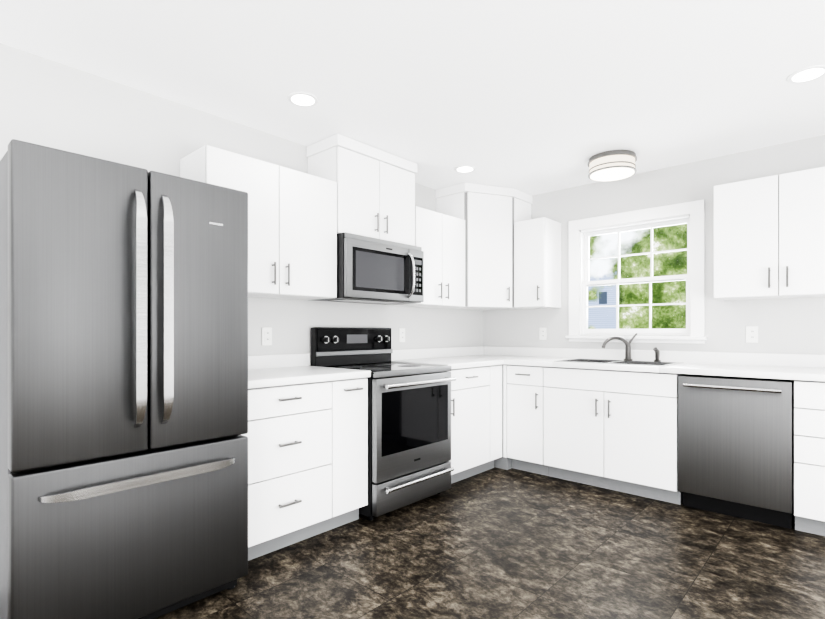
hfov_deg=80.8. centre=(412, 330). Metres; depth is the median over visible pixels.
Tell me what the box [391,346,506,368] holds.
countertop
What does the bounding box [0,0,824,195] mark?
ceiling
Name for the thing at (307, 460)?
base cabinet
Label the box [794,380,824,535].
base cabinet
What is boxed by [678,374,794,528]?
dishwasher
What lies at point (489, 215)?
upper cabinet
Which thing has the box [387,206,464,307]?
upper cabinet
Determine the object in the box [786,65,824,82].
recessed light
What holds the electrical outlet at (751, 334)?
attached to the wall at (791, 325)
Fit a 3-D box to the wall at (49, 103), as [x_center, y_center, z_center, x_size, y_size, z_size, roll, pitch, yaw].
[-1.305,-0.055,2.815,0.150,2.430,6.140,0,0,42]
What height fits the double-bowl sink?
0.171 m
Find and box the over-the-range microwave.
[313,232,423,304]
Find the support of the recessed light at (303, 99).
in the ceiling
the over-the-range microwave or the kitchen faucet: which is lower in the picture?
the kitchen faucet
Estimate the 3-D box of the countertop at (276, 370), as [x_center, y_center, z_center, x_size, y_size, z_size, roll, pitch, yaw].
[-0.772,0.215,2.814,0.632,0.125,0.861,0,0,42]
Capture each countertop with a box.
[248,353,370,388]
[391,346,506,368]
[507,347,824,381]
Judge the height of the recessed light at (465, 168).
0.007 m
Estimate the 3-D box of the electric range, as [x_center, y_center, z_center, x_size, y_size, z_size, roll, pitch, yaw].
[-0.186,0.568,3.364,0.723,1.185,0.738,0,0,42]
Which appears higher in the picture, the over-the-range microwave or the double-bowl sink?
the over-the-range microwave
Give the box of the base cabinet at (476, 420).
[448,365,501,483]
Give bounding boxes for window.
[565,199,706,343]
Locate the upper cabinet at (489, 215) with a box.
[435,183,532,309]
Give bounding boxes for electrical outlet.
[262,327,271,345]
[399,328,404,341]
[539,327,546,339]
[746,326,757,342]
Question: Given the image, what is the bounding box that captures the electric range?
[311,327,455,519]
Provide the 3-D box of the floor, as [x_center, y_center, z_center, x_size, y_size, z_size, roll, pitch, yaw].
[0.375,1.210,1.281,4.700,0.100,6.140,0,0,42]
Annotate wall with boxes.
[0,43,482,365]
[483,135,824,438]
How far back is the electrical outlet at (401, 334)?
4.03 m
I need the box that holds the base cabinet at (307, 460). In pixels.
[241,378,367,560]
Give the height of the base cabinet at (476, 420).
0.875 m
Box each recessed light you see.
[287,92,318,106]
[454,165,475,172]
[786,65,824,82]
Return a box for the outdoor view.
[588,224,686,328]
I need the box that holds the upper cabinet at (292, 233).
[180,145,336,299]
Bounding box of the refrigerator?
[0,139,247,618]
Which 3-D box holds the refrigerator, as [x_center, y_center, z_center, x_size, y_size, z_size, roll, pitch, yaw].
[-1.266,0.262,2.103,0.799,1.797,0.832,0,0,42]
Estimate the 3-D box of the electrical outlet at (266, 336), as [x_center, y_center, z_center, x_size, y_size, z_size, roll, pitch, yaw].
[-0.932,0.035,3.104,0.008,0.116,0.072,0,0,42]
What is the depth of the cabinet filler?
4.05 m
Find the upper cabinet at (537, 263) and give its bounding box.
[514,217,560,308]
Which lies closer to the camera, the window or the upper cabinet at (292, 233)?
the upper cabinet at (292, 233)
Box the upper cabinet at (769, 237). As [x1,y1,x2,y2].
[714,167,824,300]
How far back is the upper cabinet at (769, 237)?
3.06 m
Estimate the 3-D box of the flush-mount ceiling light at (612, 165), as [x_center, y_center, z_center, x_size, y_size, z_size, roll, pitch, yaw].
[1.461,-1.206,3.553,0.336,0.126,0.336,0,0,42]
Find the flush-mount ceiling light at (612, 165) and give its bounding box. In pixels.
[588,150,636,180]
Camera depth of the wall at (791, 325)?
3.60 m
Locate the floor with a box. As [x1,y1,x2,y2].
[154,467,824,618]
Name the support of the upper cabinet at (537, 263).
attached to the wall at (791, 325)
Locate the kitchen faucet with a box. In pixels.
[602,333,660,361]
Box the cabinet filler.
[494,365,511,469]
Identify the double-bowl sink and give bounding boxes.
[556,358,683,373]
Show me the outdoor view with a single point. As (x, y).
(597, 296)
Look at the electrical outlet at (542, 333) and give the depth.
4.47 m
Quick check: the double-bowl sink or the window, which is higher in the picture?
the window

